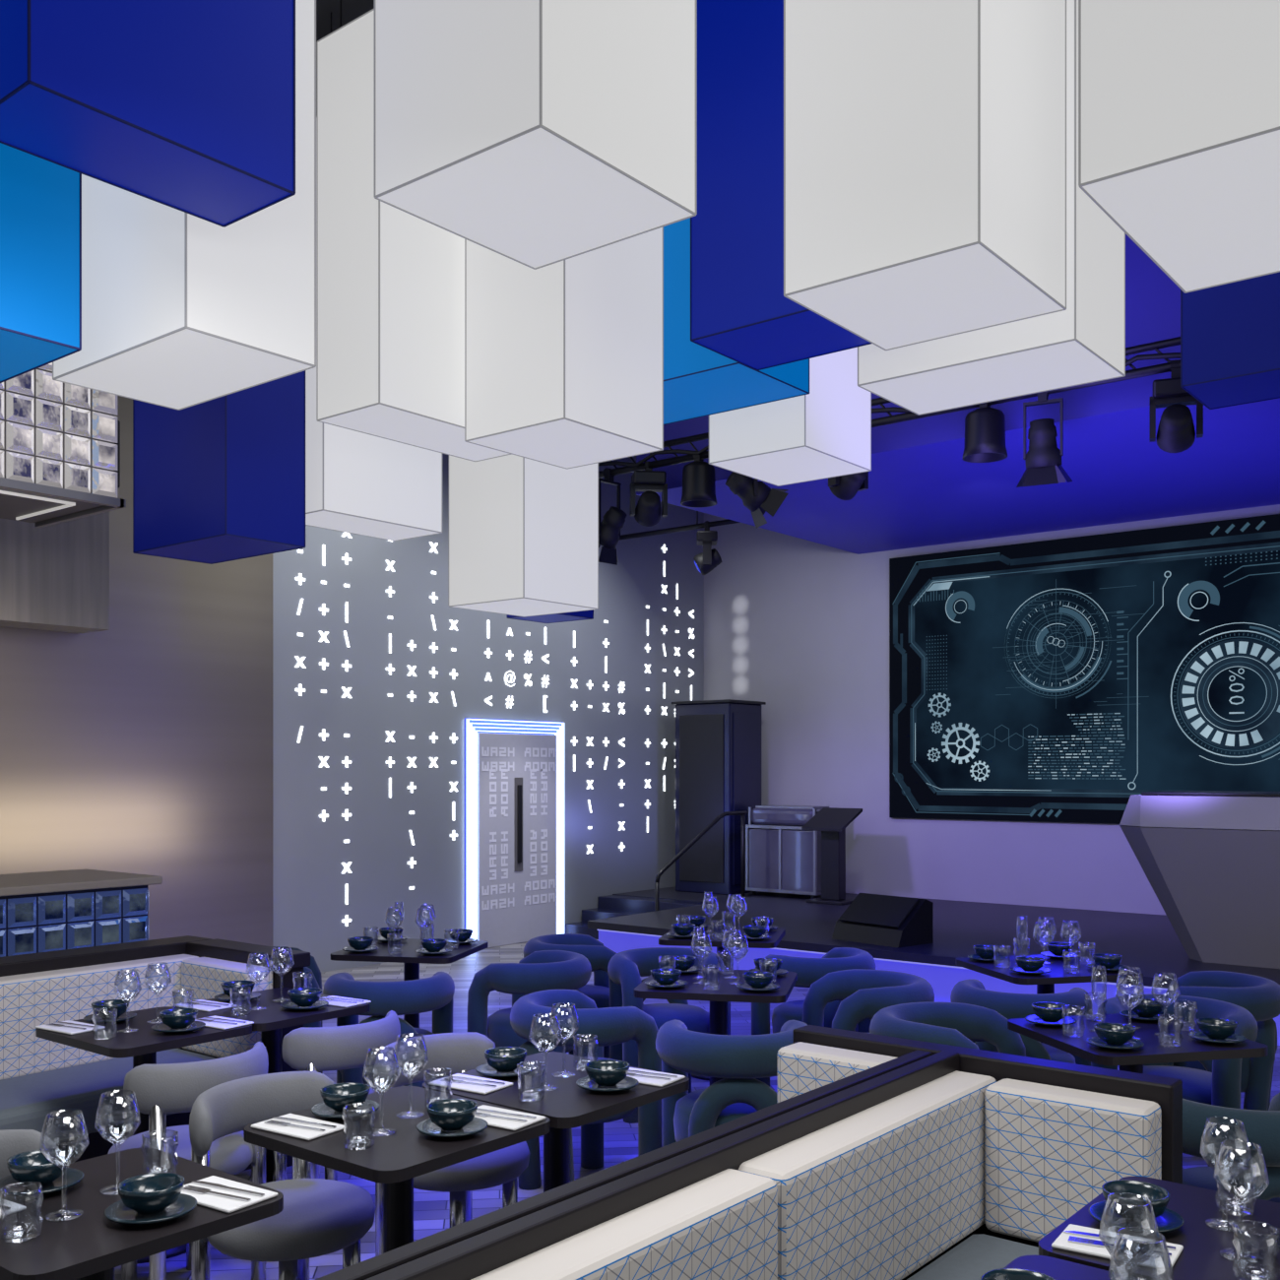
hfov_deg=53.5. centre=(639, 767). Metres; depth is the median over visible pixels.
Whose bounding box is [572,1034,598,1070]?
water tumbler
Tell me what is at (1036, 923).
wine glass
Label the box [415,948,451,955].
plate
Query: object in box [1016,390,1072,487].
spotlight
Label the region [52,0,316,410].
box
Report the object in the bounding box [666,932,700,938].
plate
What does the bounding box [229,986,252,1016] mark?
water tumbler
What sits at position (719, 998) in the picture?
dining table
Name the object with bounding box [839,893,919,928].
speaker grille
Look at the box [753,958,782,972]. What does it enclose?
bowl
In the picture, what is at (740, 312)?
box
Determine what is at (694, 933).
wine glass
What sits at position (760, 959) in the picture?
water tumbler
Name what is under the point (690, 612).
column
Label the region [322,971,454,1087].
armchair
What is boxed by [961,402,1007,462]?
spotlight
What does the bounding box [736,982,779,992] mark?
plate
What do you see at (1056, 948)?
bowl
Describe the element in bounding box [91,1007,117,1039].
water tumbler
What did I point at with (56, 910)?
counter
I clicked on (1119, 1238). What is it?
wine glass
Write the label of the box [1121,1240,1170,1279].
water tumbler
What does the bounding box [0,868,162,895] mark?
countertop
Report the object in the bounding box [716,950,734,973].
water tumbler
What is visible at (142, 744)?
wall
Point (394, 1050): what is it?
wine glass
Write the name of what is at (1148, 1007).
bowl
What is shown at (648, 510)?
light
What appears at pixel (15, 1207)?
napkin
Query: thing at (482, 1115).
fork
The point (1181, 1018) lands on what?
water tumbler
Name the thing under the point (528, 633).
column
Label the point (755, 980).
bowl
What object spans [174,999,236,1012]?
napkin
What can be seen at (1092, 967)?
champagne flute
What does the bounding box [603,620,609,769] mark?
column
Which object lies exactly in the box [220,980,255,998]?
bowl
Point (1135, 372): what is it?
lighting truss
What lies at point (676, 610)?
column
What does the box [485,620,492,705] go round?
column
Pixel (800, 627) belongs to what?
wall
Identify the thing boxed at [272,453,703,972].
wall
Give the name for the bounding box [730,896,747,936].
wine glass
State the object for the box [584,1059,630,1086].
bowl
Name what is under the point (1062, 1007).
water tumbler
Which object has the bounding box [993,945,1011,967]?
water tumbler
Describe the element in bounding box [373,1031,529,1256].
dining chair
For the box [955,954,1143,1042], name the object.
dining table
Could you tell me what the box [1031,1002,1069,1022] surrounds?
bowl
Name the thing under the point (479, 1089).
napkin
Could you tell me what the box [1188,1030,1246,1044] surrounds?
plate
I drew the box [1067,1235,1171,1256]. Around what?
fork
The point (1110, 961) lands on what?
bowl
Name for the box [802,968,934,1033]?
armchair
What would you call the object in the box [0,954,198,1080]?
cushion
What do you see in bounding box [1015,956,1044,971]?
bowl
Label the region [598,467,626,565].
spotlight
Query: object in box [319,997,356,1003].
fork
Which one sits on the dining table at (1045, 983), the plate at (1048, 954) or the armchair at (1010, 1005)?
the plate at (1048, 954)
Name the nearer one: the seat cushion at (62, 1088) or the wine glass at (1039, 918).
the seat cushion at (62, 1088)
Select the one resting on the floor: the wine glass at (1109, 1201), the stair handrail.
the stair handrail
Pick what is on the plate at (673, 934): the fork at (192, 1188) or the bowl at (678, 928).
the bowl at (678, 928)
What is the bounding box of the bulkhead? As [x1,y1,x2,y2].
[0,511,109,633]
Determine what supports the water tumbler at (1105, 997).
on the dining table at (1191, 1050)
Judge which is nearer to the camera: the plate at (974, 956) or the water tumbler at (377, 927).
the plate at (974, 956)
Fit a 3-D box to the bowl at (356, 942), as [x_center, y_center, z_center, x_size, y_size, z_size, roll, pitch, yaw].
[-1.369,0.861,6.228,0.126,0.055,0.126,0,0,39]
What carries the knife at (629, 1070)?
on the napkin at (642, 1080)
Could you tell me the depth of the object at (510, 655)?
11.94 m
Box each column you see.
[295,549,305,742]
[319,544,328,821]
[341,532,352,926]
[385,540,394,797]
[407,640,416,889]
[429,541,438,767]
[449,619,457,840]
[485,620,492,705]
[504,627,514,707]
[524,632,532,686]
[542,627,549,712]
[571,631,577,770]
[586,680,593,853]
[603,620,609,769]
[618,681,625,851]
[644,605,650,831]
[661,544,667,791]
[674,583,680,805]
[688,609,694,700]
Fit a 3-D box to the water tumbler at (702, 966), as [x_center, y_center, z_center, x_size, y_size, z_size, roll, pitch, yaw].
[0.289,0.852,5.167,0.077,0.095,0.078,0,0,-35]
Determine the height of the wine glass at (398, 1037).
0.205 m
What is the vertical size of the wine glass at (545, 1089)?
0.205 m
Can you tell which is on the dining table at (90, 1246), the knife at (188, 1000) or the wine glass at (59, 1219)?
the wine glass at (59, 1219)
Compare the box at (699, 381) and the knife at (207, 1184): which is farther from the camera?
the box at (699, 381)
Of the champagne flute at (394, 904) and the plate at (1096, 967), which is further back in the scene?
the champagne flute at (394, 904)
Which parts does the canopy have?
metal frame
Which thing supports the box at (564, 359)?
hanging from the ceiling at (352, 10)
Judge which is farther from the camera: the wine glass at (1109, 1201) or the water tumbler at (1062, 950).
the water tumbler at (1062, 950)
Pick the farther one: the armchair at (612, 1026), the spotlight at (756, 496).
the spotlight at (756, 496)
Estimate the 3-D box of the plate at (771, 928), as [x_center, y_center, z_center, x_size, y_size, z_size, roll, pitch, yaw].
[0.679,0.890,7.048,0.176,0.018,0.176,0,0,39]
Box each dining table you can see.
[0,1147,283,1279]
[35,1006,252,1263]
[174,987,369,1182]
[243,1086,549,1253]
[330,938,487,1086]
[422,1051,689,1192]
[634,967,797,1085]
[658,926,785,1080]
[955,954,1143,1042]
[1004,1254,1144,1279]
[1007,1013,1267,1073]
[1038,1176,1279,1279]
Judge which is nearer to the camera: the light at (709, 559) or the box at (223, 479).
the box at (223, 479)
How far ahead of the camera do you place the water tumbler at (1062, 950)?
5.59 m
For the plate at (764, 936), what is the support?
on the dining table at (777, 934)
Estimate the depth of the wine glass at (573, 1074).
3.72 m
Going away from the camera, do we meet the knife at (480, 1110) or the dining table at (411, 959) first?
the knife at (480, 1110)
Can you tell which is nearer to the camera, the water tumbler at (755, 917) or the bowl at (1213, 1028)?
the bowl at (1213, 1028)
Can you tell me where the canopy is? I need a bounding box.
[0,362,126,527]
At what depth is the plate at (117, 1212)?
2.54 m
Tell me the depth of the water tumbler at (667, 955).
5.42 m
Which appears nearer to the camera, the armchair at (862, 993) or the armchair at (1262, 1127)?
the armchair at (1262, 1127)
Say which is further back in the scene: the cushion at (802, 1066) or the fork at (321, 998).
the fork at (321, 998)
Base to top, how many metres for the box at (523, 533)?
3.003 m
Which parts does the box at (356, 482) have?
lamp shade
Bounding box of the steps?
[565,895,710,939]
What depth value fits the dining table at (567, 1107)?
3.56 m
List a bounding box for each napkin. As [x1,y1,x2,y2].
[0,1199,26,1216]
[35,1020,105,1034]
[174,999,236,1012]
[180,1175,277,1213]
[194,1015,254,1029]
[250,1113,344,1140]
[321,995,371,1007]
[428,1073,513,1094]
[474,1104,545,1130]
[626,1067,685,1087]
[1051,1223,1183,1271]
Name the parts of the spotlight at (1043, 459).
barn door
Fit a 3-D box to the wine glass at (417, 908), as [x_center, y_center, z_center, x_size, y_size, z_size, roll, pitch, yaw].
[-1.069,0.797,6.299,0.092,0.205,0.092,0,0,-11]
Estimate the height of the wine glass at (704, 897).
0.205 m
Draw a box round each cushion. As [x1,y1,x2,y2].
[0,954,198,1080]
[0,1048,215,1142]
[181,957,272,1058]
[471,1168,777,1279]
[738,1070,996,1279]
[777,1041,895,1102]
[906,1233,1038,1279]
[985,1078,1161,1242]
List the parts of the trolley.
case lid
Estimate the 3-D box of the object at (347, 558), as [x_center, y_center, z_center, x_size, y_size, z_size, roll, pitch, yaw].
[-2.409,-0.436,10.451,0.001,3.473,0.104,0,0,39]
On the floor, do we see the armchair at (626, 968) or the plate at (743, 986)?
the armchair at (626, 968)
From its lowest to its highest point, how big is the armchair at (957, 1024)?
0.749 m
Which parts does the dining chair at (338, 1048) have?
leg, leg, leg, backrest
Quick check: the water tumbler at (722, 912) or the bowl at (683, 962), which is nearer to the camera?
the bowl at (683, 962)
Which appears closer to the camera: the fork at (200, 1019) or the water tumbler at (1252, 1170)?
the water tumbler at (1252, 1170)
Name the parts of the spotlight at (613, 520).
barn door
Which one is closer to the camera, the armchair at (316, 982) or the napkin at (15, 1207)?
the napkin at (15, 1207)
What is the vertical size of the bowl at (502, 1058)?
0.055 m
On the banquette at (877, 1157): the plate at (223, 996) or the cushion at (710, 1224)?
the cushion at (710, 1224)
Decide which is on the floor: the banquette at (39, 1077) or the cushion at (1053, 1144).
the banquette at (39, 1077)
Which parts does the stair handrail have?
post, post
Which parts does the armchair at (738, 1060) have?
seat, leg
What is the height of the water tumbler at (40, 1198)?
0.095 m
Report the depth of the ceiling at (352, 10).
6.98 m
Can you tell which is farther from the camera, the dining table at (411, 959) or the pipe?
the pipe
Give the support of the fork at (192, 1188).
on the napkin at (221, 1203)
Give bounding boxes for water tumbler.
[0,1181,43,1242]
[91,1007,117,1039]
[140,1129,178,1174]
[171,988,193,1008]
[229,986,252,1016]
[292,970,313,988]
[342,1102,375,1150]
[363,926,378,946]
[386,932,403,954]
[419,922,434,940]
[423,1067,452,1106]
[444,928,459,949]
[516,1061,545,1101]
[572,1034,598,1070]
[658,955,676,968]
[701,965,720,990]
[710,919,725,939]
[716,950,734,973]
[721,911,735,929]
[755,916,769,934]
[759,959,776,983]
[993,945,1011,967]
[1013,937,1029,958]
[1061,1006,1086,1037]
[1062,950,1081,973]
[1078,942,1095,963]
[1084,991,1106,1022]
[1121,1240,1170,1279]
[1157,1014,1183,1047]
[1173,999,1197,1030]
[1215,1158,1256,1216]
[1231,1219,1279,1279]
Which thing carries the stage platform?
on the floor
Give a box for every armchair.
[272,946,322,1073]
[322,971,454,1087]
[467,950,591,1056]
[510,989,662,1190]
[523,933,622,1060]
[607,947,729,1123]
[655,1019,807,1147]
[751,947,875,1086]
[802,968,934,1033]
[869,1001,1025,1056]
[950,978,1092,1066]
[1090,993,1258,1168]
[1163,970,1279,1167]
[1182,1092,1279,1203]
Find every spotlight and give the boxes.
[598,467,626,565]
[680,454,717,507]
[725,471,788,527]
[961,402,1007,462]
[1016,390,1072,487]
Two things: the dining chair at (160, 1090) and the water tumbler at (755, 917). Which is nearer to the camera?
the dining chair at (160, 1090)
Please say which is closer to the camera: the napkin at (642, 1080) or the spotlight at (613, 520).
the napkin at (642, 1080)
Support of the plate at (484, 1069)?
on the dining table at (567, 1107)
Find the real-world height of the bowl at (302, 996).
0.055 m
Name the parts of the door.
handle, handle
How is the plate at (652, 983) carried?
on the dining table at (719, 998)
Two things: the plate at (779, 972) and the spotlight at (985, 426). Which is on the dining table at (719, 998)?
the plate at (779, 972)
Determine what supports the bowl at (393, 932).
on the plate at (380, 938)
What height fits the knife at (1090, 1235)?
0.003 m
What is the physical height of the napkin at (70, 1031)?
0.008 m
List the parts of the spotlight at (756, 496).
barn door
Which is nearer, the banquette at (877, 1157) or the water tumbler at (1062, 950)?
the banquette at (877, 1157)
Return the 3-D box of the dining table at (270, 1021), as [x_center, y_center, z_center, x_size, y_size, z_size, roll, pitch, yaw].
[-1.402,1.275,4.839,0.580,0.750,0.520,0,0,39]
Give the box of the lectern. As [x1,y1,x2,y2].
[801,807,862,905]
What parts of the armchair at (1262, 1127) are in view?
seat, backrest, leg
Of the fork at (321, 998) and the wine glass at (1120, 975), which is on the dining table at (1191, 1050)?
the wine glass at (1120, 975)
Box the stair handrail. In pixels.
[654,810,747,911]
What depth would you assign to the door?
11.90 m
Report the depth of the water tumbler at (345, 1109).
3.01 m
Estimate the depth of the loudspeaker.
13.16 m
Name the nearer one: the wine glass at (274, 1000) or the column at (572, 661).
the wine glass at (274, 1000)
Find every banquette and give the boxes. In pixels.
[0,935,310,1170]
[314,1024,1182,1279]
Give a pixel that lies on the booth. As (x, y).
(1210, 859)
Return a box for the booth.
[1119,790,1279,968]
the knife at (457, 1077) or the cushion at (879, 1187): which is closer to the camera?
the cushion at (879, 1187)
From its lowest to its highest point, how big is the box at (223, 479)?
3.003 m
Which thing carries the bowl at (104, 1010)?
on the plate at (130, 1015)
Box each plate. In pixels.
[0,1167,83,1196]
[83,1011,136,1023]
[103,1193,196,1224]
[151,1021,205,1032]
[213,991,261,1002]
[280,999,328,1010]
[310,1099,379,1118]
[341,945,379,953]
[374,935,408,942]
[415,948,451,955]
[416,1117,488,1137]
[447,937,477,944]
[475,1062,535,1077]
[576,1076,638,1091]
[644,979,687,988]
[661,965,702,973]
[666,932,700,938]
[695,923,708,929]
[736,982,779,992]
[737,934,770,940]
[748,968,788,976]
[766,925,777,931]
[967,954,1006,961]
[1009,966,1051,974]
[1024,1014,1077,1026]
[1040,951,1079,959]
[1086,962,1128,971]
[1086,1035,1144,1050]
[1088,1201,1184,1233]
[1119,1010,1172,1022]
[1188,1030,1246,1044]
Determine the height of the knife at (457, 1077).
0.003 m
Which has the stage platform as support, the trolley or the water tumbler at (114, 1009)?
the trolley
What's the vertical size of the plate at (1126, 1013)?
0.018 m
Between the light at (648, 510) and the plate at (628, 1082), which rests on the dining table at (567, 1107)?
the plate at (628, 1082)
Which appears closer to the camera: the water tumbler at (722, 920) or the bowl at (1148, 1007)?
the bowl at (1148, 1007)
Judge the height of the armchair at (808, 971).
0.749 m
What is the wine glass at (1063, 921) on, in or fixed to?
on the dining table at (1045, 983)
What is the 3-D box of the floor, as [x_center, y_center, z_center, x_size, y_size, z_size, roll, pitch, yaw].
[0.967,1.700,4.902,12.620,0.100,14.860,0,0,39]
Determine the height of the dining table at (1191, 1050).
0.750 m
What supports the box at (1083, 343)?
hanging from the ceiling at (352, 10)
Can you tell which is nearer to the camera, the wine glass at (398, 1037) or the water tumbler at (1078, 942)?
the wine glass at (398, 1037)
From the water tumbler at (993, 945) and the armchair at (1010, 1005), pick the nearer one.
the armchair at (1010, 1005)
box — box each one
[0,0,295,227]
[0,142,81,383]
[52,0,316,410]
[132,370,305,564]
[305,12,442,541]
[316,0,511,461]
[374,0,697,269]
[448,453,598,617]
[464,226,663,468]
[507,609,593,623]
[663,217,809,425]
[690,0,871,370]
[708,347,871,486]
[783,0,1066,350]
[857,0,1125,415]
[1078,0,1279,293]
[1180,271,1279,409]
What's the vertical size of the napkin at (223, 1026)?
0.008 m
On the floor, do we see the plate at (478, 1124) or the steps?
the steps
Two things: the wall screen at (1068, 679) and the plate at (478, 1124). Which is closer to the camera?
the plate at (478, 1124)
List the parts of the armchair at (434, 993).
leg, seat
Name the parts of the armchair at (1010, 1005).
leg, seat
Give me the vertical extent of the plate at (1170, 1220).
0.018 m
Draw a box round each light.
[629,460,667,526]
[693,520,722,575]
[828,471,868,500]
[1149,359,1203,452]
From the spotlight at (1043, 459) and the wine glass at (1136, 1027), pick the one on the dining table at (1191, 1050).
the wine glass at (1136, 1027)
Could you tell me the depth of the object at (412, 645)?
10.99 m
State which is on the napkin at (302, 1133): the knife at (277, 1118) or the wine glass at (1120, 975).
the knife at (277, 1118)
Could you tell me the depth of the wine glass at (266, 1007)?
4.75 m
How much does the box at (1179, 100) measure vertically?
2.553 m
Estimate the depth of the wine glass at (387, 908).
6.30 m
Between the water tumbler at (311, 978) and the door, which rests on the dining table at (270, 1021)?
the water tumbler at (311, 978)
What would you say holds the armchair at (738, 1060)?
on the floor
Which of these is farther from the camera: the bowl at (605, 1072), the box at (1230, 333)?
the box at (1230, 333)
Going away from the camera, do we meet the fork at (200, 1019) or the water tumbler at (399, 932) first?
the fork at (200, 1019)
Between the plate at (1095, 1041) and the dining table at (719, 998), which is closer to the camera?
the plate at (1095, 1041)
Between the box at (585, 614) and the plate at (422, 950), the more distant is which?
the box at (585, 614)
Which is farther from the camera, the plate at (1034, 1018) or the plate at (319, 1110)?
the plate at (1034, 1018)
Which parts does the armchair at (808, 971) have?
seat, leg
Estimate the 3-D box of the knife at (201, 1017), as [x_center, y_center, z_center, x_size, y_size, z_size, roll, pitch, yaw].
[-1.470,0.889,4.490,0.200,0.003,0.015,0,0,26]
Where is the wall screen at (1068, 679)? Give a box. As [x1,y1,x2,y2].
[889,513,1279,823]
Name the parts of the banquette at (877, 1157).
divider rail, divider rail, divider panel, panel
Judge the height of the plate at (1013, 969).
0.018 m
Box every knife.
[53,1022,96,1027]
[188,1000,229,1005]
[190,1180,264,1196]
[200,1017,246,1023]
[271,1116,336,1128]
[320,996,364,1001]
[444,1076,505,1085]
[476,1108,536,1118]
[628,1069,677,1077]
[1062,1230,1175,1250]
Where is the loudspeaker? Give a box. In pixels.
[671,699,766,895]
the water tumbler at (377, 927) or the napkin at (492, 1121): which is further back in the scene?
the water tumbler at (377, 927)
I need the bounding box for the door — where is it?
[464,717,564,948]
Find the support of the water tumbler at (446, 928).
on the dining table at (411, 959)
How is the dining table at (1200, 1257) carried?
on the floor
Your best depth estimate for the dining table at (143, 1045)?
4.29 m
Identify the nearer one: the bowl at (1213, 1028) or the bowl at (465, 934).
the bowl at (1213, 1028)
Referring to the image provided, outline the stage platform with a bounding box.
[587,886,1279,1045]
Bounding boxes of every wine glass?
[39,1109,89,1221]
[94,1089,140,1195]
[113,968,141,1032]
[143,962,171,1023]
[245,953,270,1010]
[269,946,294,1002]
[362,1047,400,1136]
[384,907,403,950]
[392,1033,428,1118]
[414,907,433,949]
[528,1013,561,1090]
[548,1003,579,1077]
[690,933,712,984]
[702,896,718,936]
[721,930,743,979]
[726,894,743,932]
[726,934,749,985]
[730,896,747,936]
[1032,922,1054,968]
[1035,917,1056,962]
[1060,920,1081,967]
[1098,1192,1159,1269]
[1108,1227,1173,1279]
[1114,974,1144,1039]
[1115,966,1144,1028]
[1151,972,1180,1036]
[1199,1116,1250,1231]
[1214,1140,1269,1263]
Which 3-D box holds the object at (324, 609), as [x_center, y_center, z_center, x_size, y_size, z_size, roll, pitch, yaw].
[-2.552,-0.686,10.271,0.001,2.234,0.104,0,0,39]
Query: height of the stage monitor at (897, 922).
0.335 m
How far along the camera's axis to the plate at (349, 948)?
6.21 m
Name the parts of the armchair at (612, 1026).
leg, seat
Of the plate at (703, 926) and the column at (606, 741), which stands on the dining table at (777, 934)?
the plate at (703, 926)
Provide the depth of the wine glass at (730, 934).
5.29 m
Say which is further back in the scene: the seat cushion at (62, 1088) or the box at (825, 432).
the box at (825, 432)
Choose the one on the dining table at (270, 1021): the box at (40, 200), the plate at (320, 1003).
the plate at (320, 1003)
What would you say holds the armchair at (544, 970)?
on the floor
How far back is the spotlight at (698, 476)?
9.44 m
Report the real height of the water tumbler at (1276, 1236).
0.095 m
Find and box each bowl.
[6,1148,71,1187]
[91,999,128,1019]
[117,1172,184,1214]
[159,1008,197,1028]
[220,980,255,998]
[287,987,321,1006]
[320,1082,370,1112]
[347,936,373,950]
[379,926,403,939]
[420,938,447,952]
[426,1098,477,1130]
[448,928,472,942]
[484,1046,526,1072]
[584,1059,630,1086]
[650,968,681,985]
[667,955,696,970]
[671,923,695,935]
[683,915,705,927]
[742,925,767,937]
[742,971,773,988]
[751,916,773,928]
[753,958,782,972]
[972,944,1001,959]
[980,1268,1055,1279]
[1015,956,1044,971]
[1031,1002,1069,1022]
[1046,942,1074,956]
[1091,953,1122,968]
[1093,1023,1135,1045]
[1101,1179,1170,1222]
[1127,997,1164,1017]
[1196,1017,1238,1039]
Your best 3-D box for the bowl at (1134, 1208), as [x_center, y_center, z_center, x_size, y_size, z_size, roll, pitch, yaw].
[0.979,0.861,2.509,0.126,0.055,0.126,0,0,39]
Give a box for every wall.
[0,395,272,946]
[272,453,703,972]
[704,504,1279,915]
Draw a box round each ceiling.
[316,0,374,42]
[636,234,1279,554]
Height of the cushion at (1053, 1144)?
0.380 m
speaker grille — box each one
[679,713,723,883]
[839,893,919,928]
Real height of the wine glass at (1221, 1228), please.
0.205 m
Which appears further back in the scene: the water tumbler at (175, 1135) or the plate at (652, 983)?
the plate at (652, 983)
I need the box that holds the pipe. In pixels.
[619,511,739,540]
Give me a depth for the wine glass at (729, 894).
6.97 m
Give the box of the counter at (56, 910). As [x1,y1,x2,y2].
[0,868,162,957]
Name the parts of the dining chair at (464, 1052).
leg, backrest, leg, leg, seat, leg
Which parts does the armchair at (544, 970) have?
seat, leg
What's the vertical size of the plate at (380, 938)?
0.018 m
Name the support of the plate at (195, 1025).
on the dining table at (143, 1045)
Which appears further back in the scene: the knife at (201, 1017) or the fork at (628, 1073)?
the knife at (201, 1017)
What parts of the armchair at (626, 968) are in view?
leg, seat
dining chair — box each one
[0,1129,58,1178]
[107,1041,268,1279]
[189,1070,375,1279]
[272,1010,400,1181]
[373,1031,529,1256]
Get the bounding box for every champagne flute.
[392,903,404,946]
[692,926,705,979]
[703,892,714,932]
[1088,966,1106,1031]
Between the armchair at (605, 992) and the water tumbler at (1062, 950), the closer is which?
the water tumbler at (1062, 950)
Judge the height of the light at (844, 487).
0.527 m
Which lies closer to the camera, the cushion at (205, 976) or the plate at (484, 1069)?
the plate at (484, 1069)
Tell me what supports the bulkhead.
attached to the ceiling at (352, 10)
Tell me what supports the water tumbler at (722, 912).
on the dining table at (777, 934)
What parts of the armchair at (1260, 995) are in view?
seat, backrest, leg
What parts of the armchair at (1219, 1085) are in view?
seat, leg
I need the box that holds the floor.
[114,939,1279,1279]
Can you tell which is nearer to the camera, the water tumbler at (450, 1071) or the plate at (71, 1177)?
the plate at (71, 1177)
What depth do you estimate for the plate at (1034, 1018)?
4.45 m
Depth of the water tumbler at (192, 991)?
4.59 m
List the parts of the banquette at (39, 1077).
divider rail, panel, divider rail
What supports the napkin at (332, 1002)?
on the dining table at (270, 1021)
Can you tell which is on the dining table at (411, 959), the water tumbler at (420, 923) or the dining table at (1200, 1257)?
the water tumbler at (420, 923)
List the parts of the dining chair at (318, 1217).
leg, backrest, leg, seat, leg, leg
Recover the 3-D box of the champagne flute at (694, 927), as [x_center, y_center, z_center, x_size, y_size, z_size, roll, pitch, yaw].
[0.254,0.789,5.439,0.064,0.220,0.064,0,0,20]
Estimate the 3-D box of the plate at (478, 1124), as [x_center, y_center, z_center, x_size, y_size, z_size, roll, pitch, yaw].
[-0.464,0.890,3.139,0.176,0.018,0.176,0,0,39]
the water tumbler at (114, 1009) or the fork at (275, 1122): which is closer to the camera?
the fork at (275, 1122)
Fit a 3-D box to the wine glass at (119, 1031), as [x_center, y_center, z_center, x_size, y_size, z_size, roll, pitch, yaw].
[-1.754,0.797,4.352,0.092,0.205,0.092,0,0,44]
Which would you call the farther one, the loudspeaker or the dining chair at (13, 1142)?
the loudspeaker
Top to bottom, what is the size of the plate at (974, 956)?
0.018 m
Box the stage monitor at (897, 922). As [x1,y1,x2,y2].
[832,893,932,948]
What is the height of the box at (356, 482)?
2.753 m
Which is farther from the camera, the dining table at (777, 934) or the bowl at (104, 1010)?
the dining table at (777, 934)
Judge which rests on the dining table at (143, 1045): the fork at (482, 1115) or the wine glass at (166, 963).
the wine glass at (166, 963)
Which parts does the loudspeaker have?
panel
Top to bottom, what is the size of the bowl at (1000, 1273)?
0.055 m
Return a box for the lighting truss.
[598,336,1180,478]
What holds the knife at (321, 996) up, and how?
on the napkin at (332, 1002)
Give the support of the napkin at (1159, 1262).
on the dining table at (1200, 1257)
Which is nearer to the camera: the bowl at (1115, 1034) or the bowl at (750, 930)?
the bowl at (1115, 1034)
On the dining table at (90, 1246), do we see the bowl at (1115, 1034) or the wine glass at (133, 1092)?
the wine glass at (133, 1092)
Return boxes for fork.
[45,1023,86,1029]
[182,1001,220,1007]
[182,1184,251,1201]
[194,1018,237,1024]
[263,1119,325,1131]
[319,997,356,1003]
[440,1078,497,1087]
[474,1111,527,1122]
[627,1072,670,1080]
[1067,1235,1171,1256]
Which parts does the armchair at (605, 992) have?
seat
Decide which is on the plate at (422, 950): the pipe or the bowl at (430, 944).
the bowl at (430, 944)
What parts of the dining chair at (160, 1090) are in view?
leg, leg, seat, leg, backrest, leg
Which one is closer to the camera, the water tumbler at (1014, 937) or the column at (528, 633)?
the water tumbler at (1014, 937)
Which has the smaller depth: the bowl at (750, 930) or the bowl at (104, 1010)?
the bowl at (104, 1010)
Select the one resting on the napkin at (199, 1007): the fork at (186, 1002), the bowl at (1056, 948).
the fork at (186, 1002)
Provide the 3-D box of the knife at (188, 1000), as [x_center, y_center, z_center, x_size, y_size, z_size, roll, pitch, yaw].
[-1.634,0.889,4.813,0.200,0.003,0.015,0,0,26]
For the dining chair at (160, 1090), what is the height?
0.765 m
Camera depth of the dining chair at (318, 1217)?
3.43 m
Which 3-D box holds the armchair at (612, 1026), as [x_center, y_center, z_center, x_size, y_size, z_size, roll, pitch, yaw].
[-0.250,1.278,4.981,0.510,0.749,0.570,0,0,-34]
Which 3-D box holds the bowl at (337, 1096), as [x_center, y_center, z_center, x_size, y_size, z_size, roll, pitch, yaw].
[-0.767,0.861,3.305,0.126,0.055,0.126,0,0,39]
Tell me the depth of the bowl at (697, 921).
7.08 m
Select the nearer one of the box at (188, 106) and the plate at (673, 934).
the box at (188, 106)
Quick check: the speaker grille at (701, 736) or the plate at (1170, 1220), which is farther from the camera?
the speaker grille at (701, 736)
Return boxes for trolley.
[745,804,829,898]

